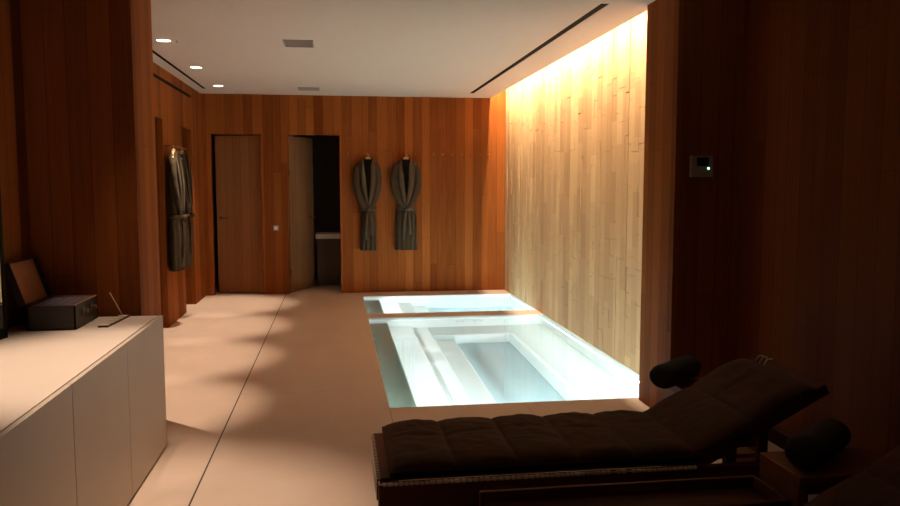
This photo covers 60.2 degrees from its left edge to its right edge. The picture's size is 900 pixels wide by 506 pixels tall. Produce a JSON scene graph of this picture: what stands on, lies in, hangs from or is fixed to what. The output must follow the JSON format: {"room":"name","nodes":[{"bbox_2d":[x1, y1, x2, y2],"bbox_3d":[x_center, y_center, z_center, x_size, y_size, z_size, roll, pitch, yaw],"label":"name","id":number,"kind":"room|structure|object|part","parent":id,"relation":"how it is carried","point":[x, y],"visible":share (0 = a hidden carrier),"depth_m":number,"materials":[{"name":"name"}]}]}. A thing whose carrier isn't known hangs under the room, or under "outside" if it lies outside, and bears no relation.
{"room":"spa","nodes":[
{"label":"spa","id":0,"kind":"room"},
{"bbox_2d":[0,0,33,328],"bbox_3d":[-1.865,0.047,1.162,0.120,2.600,6.020,-1,5,-8],"label":"wall","id":1,"kind":"structure","parent":0,"point":[13,151],"depth_m":3.94,"materials":[{"name":"brown wood"}]},
{"bbox_2d":[19,0,160,316],"bbox_3d":[-2.299,-0.238,4.371,1.150,2.600,0.480,-1,5,-8],"label":"wall pier","id":2,"kind":"object","parent":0,"point":[88,83],"visible":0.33,"depth_m":4.16,"materials":[{"name":"brown wood"}]},
{"bbox_2d":[153,62,205,327],"bbox_3d":[-2.857,-0.498,7.300,0.150,2.600,5.500,-1,5,-8],"label":"wall","id":3,"kind":"structure","parent":0,"point":[177,115],"depth_m":8.36,"materials":[{"name":"brown wood"}]},
{"bbox_2d":[153,73,189,97],"bbox_3d":[-2.758,-1.647,6.892,0.017,0.036,4.769,-1,5,-8],"label":"air vent","id":4,"kind":"object","parent":3,"relation":"in","point":[154,75],"visible":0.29,"depth_m":8.16,"materials":[{"name":"black metal"}]},
{"bbox_2d":[165,144,186,149],"bbox_3d":[-2.879,-1.111,8.155,0.069,0.017,0.840,-1,5,-8],"label":"rail","id":5,"kind":"object","parent":3,"relation":"attached to","point":[169,144],"visible":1,"depth_m":8.07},
{"bbox_2d":[211,134,340,281],"bbox_3d":[-2.262,-0.802,11.011,2.500,2.550,1.500,-1,5,-8],"label":"wall","id":6,"kind":"structure","parent":0,"point":[326,149],"depth_m":11.70,"materials":[{"name":"paint"}]},
{"bbox_2d":[201,90,505,295],"bbox_3d":[-1.217,-0.918,10.342,4.380,2.900,0.100,-1,5,-8],"label":"wall","id":7,"kind":"structure","parent":0,"point":[459,206],"depth_m":10.37,"materials":[{"name":"brown wood"}]},
{"bbox_2d":[215,136,263,292],"bbox_3d":[-2.771,-0.501,10.224,0.624,2.066,0.098,1,5,6],"label":"door","id":8,"kind":"structure","parent":7,"relation":"in","point":[237,158],"depth_m":10.23,"materials":[{"name":"brown wood"}]},
{"bbox_2d":[273,225,278,230],"bbox_3d":[-2.281,-0.327,10.183,0.070,0.070,0.012,-1,5,-8],"label":"light switch","id":9,"kind":"object","parent":7,"relation":"attached to","point":[275,227],"visible":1,"depth_m":10.18,"materials":[{"name":"white plastic"}]},
{"bbox_2d":[287,136,314,291],"bbox_3d":[-2.001,-0.529,10.538,0.098,2.066,0.634,2,5,20],"label":"door","id":10,"kind":"structure","parent":7,"relation":"in","point":[300,149],"depth_m":10.52,"materials":[{"name":"brown wood"}]},
{"bbox_2d":[151,0,654,97],"bbox_3d":[-0.644,-1.781,5.023,5.410,0.360,13.600,-1,5,-8],"label":"ceiling","id":11,"kind":"structure","parent":0,"point":[392,48],"depth_m":6.25,"materials":[{"name":"paint"}]},
{"bbox_2d":[155,39,171,41],"bbox_3d":[-2.300,-1.706,6.239,0.128,0.004,0.128,-1,5,-8],"label":"recessed light","id":12,"kind":"object","parent":11,"relation":"in","point":[158,40],"visible":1,"depth_m":6.23,"materials":[{"name":"white ceramic"}]},
{"bbox_2d":[152,50,205,88],"bbox_3d":[-2.619,-1.802,6.969,0.039,0.052,4.989,-1,5,-8],"label":"ceiling vent","id":13,"kind":"object","parent":11,"relation":"in","point":[154,52],"visible":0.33,"depth_m":7.79,"materials":[{"name":"black metal"}]},
{"bbox_2d":[282,39,313,47],"bbox_3d":[-1.242,-1.718,6.377,0.243,0.006,0.310,-1,5,-8],"label":"ceiling vent","id":14,"kind":"object","parent":11,"relation":"in","point":[287,43],"visible":1,"depth_m":6.36,"materials":[{"name":"grey metal"}]},
{"bbox_2d":[284,41,312,46],"bbox_3d":[-1.242,-1.718,6.377,0.223,0.004,0.290,-1,5,-8],"label":"grille","id":15,"kind":"object","parent":14,"relation":"attached to","point":[286,43],"depth_m":6.37,"materials":[{"name":"white metal"}]},
{"bbox_2d":[298,87,319,90],"bbox_3d":[-1.710,-1.988,9.414,0.255,0.006,0.280,-1,5,-8],"label":"ceiling vent","id":16,"kind":"object","parent":11,"relation":"in","point":[299,88],"visible":1,"depth_m":9.36,"materials":[{"name":"grey metal"}]},
{"bbox_2d":[299,88,318,89],"bbox_3d":[-1.710,-1.988,9.414,0.235,0.004,0.260,-1,5,-8],"label":"grille","id":17,"kind":"object","parent":16,"relation":"attached to","point":[299,88],"depth_m":9.41,"materials":[{"name":"grey metal"}]},
{"bbox_2d":[471,4,607,92],"bbox_3d":[0.634,-1.844,7.441,0.054,0.052,4.989,-1,5,-8],"label":"ceiling vent","id":18,"kind":"object","parent":11,"relation":"in","point":[600,6],"visible":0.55,"depth_m":6.31,"materials":[{"name":"black metal"}]},
{"bbox_2d":[127,280,817,505],"bbox_3d":[-0.600,1.112,5.287,5.700,0.250,13.600,-1,5,-8],"label":"floor","id":19,"kind":"structure","parent":0,"point":[272,399],"depth_m":5.13,"materials":[{"name":"stone"}]},
{"bbox_2d":[0,315,166,505],"bbox_3d":[-1.606,0.889,2.216,0.671,0.737,4.075,-1,5,-8],"label":"base cabinet","id":20,"kind":"object","parent":19,"relation":"on","point":[83,409],"visible":0.87,"depth_m":3.10,"materials":[{"name":"wood"}]},
{"bbox_3d":[-1.311,0.861,2.450,0.020,0.722,0.732,-1,5,-8],"label":"door","id":21,"kind":"part","parent":20,"relation":"part of","materials":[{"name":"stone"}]},
{"bbox_2d":[0,316,157,432],"bbox_3d":[-1.618,0.532,2.180,0.645,0.020,4.070,-1,5,-8],"label":"countertop","id":22,"kind":"structure","parent":20,"relation":"on","point":[34,365],"depth_m":3.22,"materials":[{"name":"stone"}]},
{"bbox_2d":[0,189,7,339],"bbox_3d":[-2.080,-0.071,3.373,0.018,0.970,0.420,0,5,3],"label":"framed mirror","id":23,"kind":"object","parent":22,"relation":"on","point":[3,308],"visible":1,"depth_m":3.58,"materials":[{"name":"black mirror"}]},
{"bbox_2d":[0,253,3,329],"bbox_3d":[-2.079,-0.078,3.373,0.007,0.895,0.382,0,5,3],"label":"mirror glass","id":24,"kind":"object","parent":23,"relation":"attached to","point":[1,293],"depth_m":3.58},
{"bbox_2d":[4,256,97,330],"bbox_3d":[-2.006,0.196,3.950,0.358,0.337,0.357,-1,5,-8],"label":"case","id":25,"kind":"object","parent":22,"relation":"on","point":[26,279],"visible":1,"depth_m":3.83,"materials":[{"name":"black leather"}]},
{"bbox_3d":[-2.132,0.141,3.927,0.104,0.224,0.356,-1,5,-8],"label":"lid","id":26,"kind":"part","parent":25,"relation":"part of","materials":[{"name":"brown leather"}]},
{"bbox_3d":[-1.970,0.242,3.960,0.225,0.003,0.357,-1,5,-8],"label":"edge trim","id":27,"kind":"part","parent":25,"relation":"part of","materials":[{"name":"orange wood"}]},
{"bbox_2d":[98,315,129,327],"bbox_3d":[-1.742,0.351,4.038,0.052,0.012,0.330,0,5,-4],"label":"tray","id":28,"kind":"object","parent":22,"relation":"on","point":[119,318],"visible":1,"depth_m":4.00,"materials":[{"name":"black wood"}]},
{"bbox_3d":[-1.417,0.796,3.179,0.020,0.722,0.736,-1,5,-8],"label":"door","id":29,"kind":"part","parent":20,"relation":"part of","materials":[{"name":"stone"}]},
{"bbox_3d":[-1.524,0.731,3.908,0.020,0.722,0.734,-1,5,-8],"label":"door","id":30,"kind":"part","parent":20,"relation":"part of","materials":[{"name":"wood"}]},
{"bbox_2d":[316,232,340,284],"bbox_3d":[-1.534,-0.028,11.212,0.780,0.932,0.450,-1,5,-8],"label":"washstand","id":31,"kind":"object","parent":19,"relation":"on","point":[328,243],"visible":0.34,"depth_m":11.02,"materials":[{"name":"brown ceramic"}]},
{"bbox_2d":[316,232,340,238],"bbox_3d":[-1.534,-0.256,11.192,0.780,0.070,0.450,-1,5,-8],"label":"basin","id":32,"kind":"object","parent":31,"relation":"in","point":[319,235],"depth_m":10.95,"materials":[{"name":"white ceramic"}]},
{"bbox_2d":[363,294,535,313],"bbox_3d":[-0.061,1.076,9.552,2.030,0.927,1.420,-1,5,-8],"label":"pool","id":33,"kind":"object","parent":19,"relation":"in","point":[475,302],"visible":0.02,"depth_m":9.60,"materials":[{"name":"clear liquid"}]},
{"bbox_2d":[368,314,638,407],"bbox_3d":[0.324,1.310,6.915,2.030,0.927,3.490,-1,5,-8],"label":"pool","id":34,"kind":"object","parent":19,"relation":"in","point":[515,358],"visible":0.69,"depth_m":6.42,"materials":[{"name":"clear liquid"}]},
{"bbox_2d":[370,355,836,505],"bbox_3d":[0.590,0.829,3.203,1.806,0.682,0.596,-1,5,-8],"label":"sun lounger","id":35,"kind":"object","parent":19,"relation":"on","point":[740,402],"visible":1,"depth_m":3.01,"materials":[{"name":"brown fabric"}]},
{"bbox_3d":[0.296,0.831,3.160,1.212,0.082,0.596,-1,5,-8],"label":"woven cord","id":36,"kind":"part","parent":35,"relation":"part of","materials":[{"name":"beige plastic"}]},
{"bbox_3d":[0.553,0.838,3.478,1.800,0.135,0.040,-1,5,-8],"label":"rail","id":37,"kind":"part","parent":35,"relation":"part of","materials":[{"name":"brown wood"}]},
{"bbox_3d":[0.632,0.886,2.936,1.800,0.135,0.040,-1,5,-8],"label":"rail","id":38,"kind":"part","parent":35,"relation":"part of","materials":[{"name":"brown wood"}]},
{"bbox_3d":[1.293,1.015,3.601,0.055,0.240,0.036,-1,5,-8],"label":"leg","id":39,"kind":"part","parent":35,"relation":"part of","materials":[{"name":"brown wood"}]},
{"bbox_3d":[1.162,0.668,3.272,0.595,0.342,0.506,-1,5,-8],"label":"frame","id":40,"kind":"part","parent":35,"relation":"part of","materials":[{"name":"brown wood"}]},
{"bbox_3d":[1.463,0.819,3.330,0.040,0.070,0.510,-1,5,-8],"label":"head rail","id":41,"kind":"part","parent":35,"relation":"part of","materials":[{"name":"brown wood"}]},
{"bbox_2d":[479,475,791,505],"bbox_3d":[0.532,1.020,2.623,1.181,0.405,0.236,-1,5,-8],"label":"bench","id":42,"kind":"object","parent":19,"relation":"on","point":[744,490],"visible":1,"depth_m":2.69,"materials":[{"name":"brown wood"}]},
{"bbox_2d":[664,377,755,465],"bbox_3d":[1.280,0.875,3.795,0.400,0.485,0.250,-1,5,-8],"label":"stool","id":43,"kind":"object","parent":19,"relation":"on","point":[744,454],"visible":0.03,"depth_m":3.76,"materials":[{"name":"brown wood"}]},
{"bbox_3d":[1.097,0.892,3.770,0.030,0.455,0.240,-1,5,-8],"label":"panel","id":44,"kind":"part","parent":43,"relation":"part of","materials":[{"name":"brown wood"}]},
{"bbox_2d":[649,355,700,388],"bbox_3d":[1.095,0.574,3.761,0.133,0.118,0.349,5,7,42],"label":"rolled towel","id":45,"kind":"object","parent":43,"relation":"on","point":[666,375],"visible":1,"depth_m":3.66,"materials":[{"name":"black fabric"}]},
{"bbox_2d":[720,447,755,458],"bbox_3d":[1.280,0.957,3.802,0.340,0.020,0.230,-1,5,-8],"label":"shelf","id":46,"kind":"object","parent":43,"relation":"attached to","point":[742,452],"depth_m":3.72,"materials":[{"name":"brown wood"}]},
{"bbox_3d":[1.464,0.888,3.823,0.030,0.455,0.240,-1,5,-8],"label":"panel","id":47,"kind":"part","parent":43,"relation":"part of","materials":[{"name":"brown wood"}]},
{"bbox_2d":[759,447,880,505],"bbox_3d":[1.334,0.969,2.736,0.400,0.485,0.250,-1,5,-8],"label":"stool","id":48,"kind":"object","parent":19,"relation":"on","point":[776,470],"visible":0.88,"depth_m":2.67,"materials":[{"name":"brown wood"}]},
{"bbox_3d":[1.151,0.987,2.711,0.030,0.455,0.240,-1,5,-8],"label":"panel","id":49,"kind":"part","parent":48,"relation":"part of","materials":[{"name":"brown wood"}]},
{"bbox_2d":[785,418,850,469],"bbox_3d":[1.292,0.666,2.723,0.133,0.118,0.349,5,7,44],"label":"rolled towel","id":50,"kind":"object","parent":48,"relation":"on","point":[809,449],"visible":1,"depth_m":2.63,"materials":[{"name":"black fabric"}]},
{"bbox_2d":[803,445,899,505],"bbox_3d":[0.813,0.922,2.159,1.806,0.682,0.596,-1,5,-8],"label":"sun lounger","id":51,"kind":"object","parent":19,"relation":"on","point":[878,484],"visible":1,"depth_m":2.37,"materials":[{"name":"brown wood"}]},
{"bbox_2d":[505,11,646,373],"bbox_3d":[1.204,-0.695,7.824,0.115,2.900,5.600,-1,5,-8],"label":"wall","id":52,"kind":"structure","parent":0,"point":[575,126],"depth_m":7.20,"materials":[{"name":"brown wood"}]},
{"bbox_2d":[639,0,744,407],"bbox_3d":[1.709,-0.289,4.951,0.810,2.600,0.480,-1,5,-8],"label":"wall pier","id":53,"kind":"object","parent":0,"point":[694,48],"visible":0.46,"depth_m":4.71,"materials":[{"name":"brown wood"}]},
{"bbox_2d":[689,155,712,176],"bbox_3d":[1.504,-0.518,4.646,0.142,0.128,0.022,-1,5,-8],"label":"thermostat","id":54,"kind":"object","parent":53,"relation":"attached to","point":[700,166],"visible":1,"depth_m":4.64,"materials":[{"name":"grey plastic"}]},
{"bbox_2d":[733,0,899,457],"bbox_3d":[2.241,-0.005,1.757,0.120,2.600,6.020,-1,5,-8],"label":"wall","id":55,"kind":"structure","parent":0,"point":[817,292],"depth_m":3.87,"materials":[{"name":"brown wood"}]},
{"bbox_3d":[-1.085,-1.304,10.241,0.020,0.030,0.071,-1,5,-8],"label":"peg","id":56,"kind":"object","parent":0,"visible":0},
{"bbox_3d":[-1.080,-1.230,10.212,0.250,0.143,0.044,-1,5,-8],"label":"hanger","id":57,"kind":"object","parent":56,"relation":"hanging from","visible":0},
{"bbox_2d":[352,158,381,250],"bbox_3d":[-1.089,-0.641,10.236,0.388,1.217,0.183,-1,5,-8],"label":"bathrobe","id":58,"kind":"object","parent":57,"relation":"hanging from","point":[367,177],"visible":1,"depth_m":10.19,"materials":[{"name":"grey fabric"}]},
{"bbox_3d":[-1.079,-0.635,10.258,0.320,1.200,0.134,-1,5,-8],"label":"panel","id":59,"kind":"part","parent":58,"relation":"part of","materials":[{"name":"grey fabric"}]},
{"bbox_3d":[-0.585,-1.237,10.283,0.250,0.143,0.044,-1,5,-8],"label":"hanger","id":60,"kind":"object","parent":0,"visible":0},
{"bbox_2d":[391,158,421,249],"bbox_3d":[-0.581,-0.648,10.309,0.410,1.217,0.183,-1,5,-8],"label":"bathrobe","id":61,"kind":"object","parent":60,"relation":"hanging from","point":[406,182],"visible":1,"depth_m":10.27,"materials":[{"name":"grey fabric"}]},
{"bbox_3d":[-2.791,-1.017,7.841,0.044,0.143,0.250,-1,5,-8],"label":"hanger","id":62,"kind":"object","parent":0,"visible":0},
{"bbox_2d":[168,150,186,271],"bbox_3d":[-2.769,-0.432,7.909,0.183,1.217,0.389,-1,5,-8],"label":"bathrobe","id":63,"kind":"object","parent":62,"relation":"hanging from","point":[176,182],"visible":0.98,"depth_m":7.80,"materials":[{"name":"grey fabric"}]},
{"bbox_3d":[-2.854,-1.055,8.275,0.044,0.143,0.250,-1,5,-8],"label":"hanger","id":64,"kind":"object","parent":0,"visible":0},
{"bbox_2d":[180,152,194,266],"bbox_3d":[-2.830,-0.469,8.331,0.183,1.217,0.412,-1,5,-8],"label":"bathrobe","id":65,"kind":"object","parent":64,"relation":"hanging from","point":[188,255],"visible":0.69,"depth_m":8.28,"materials":[{"name":"grey fabric"}]}
]}

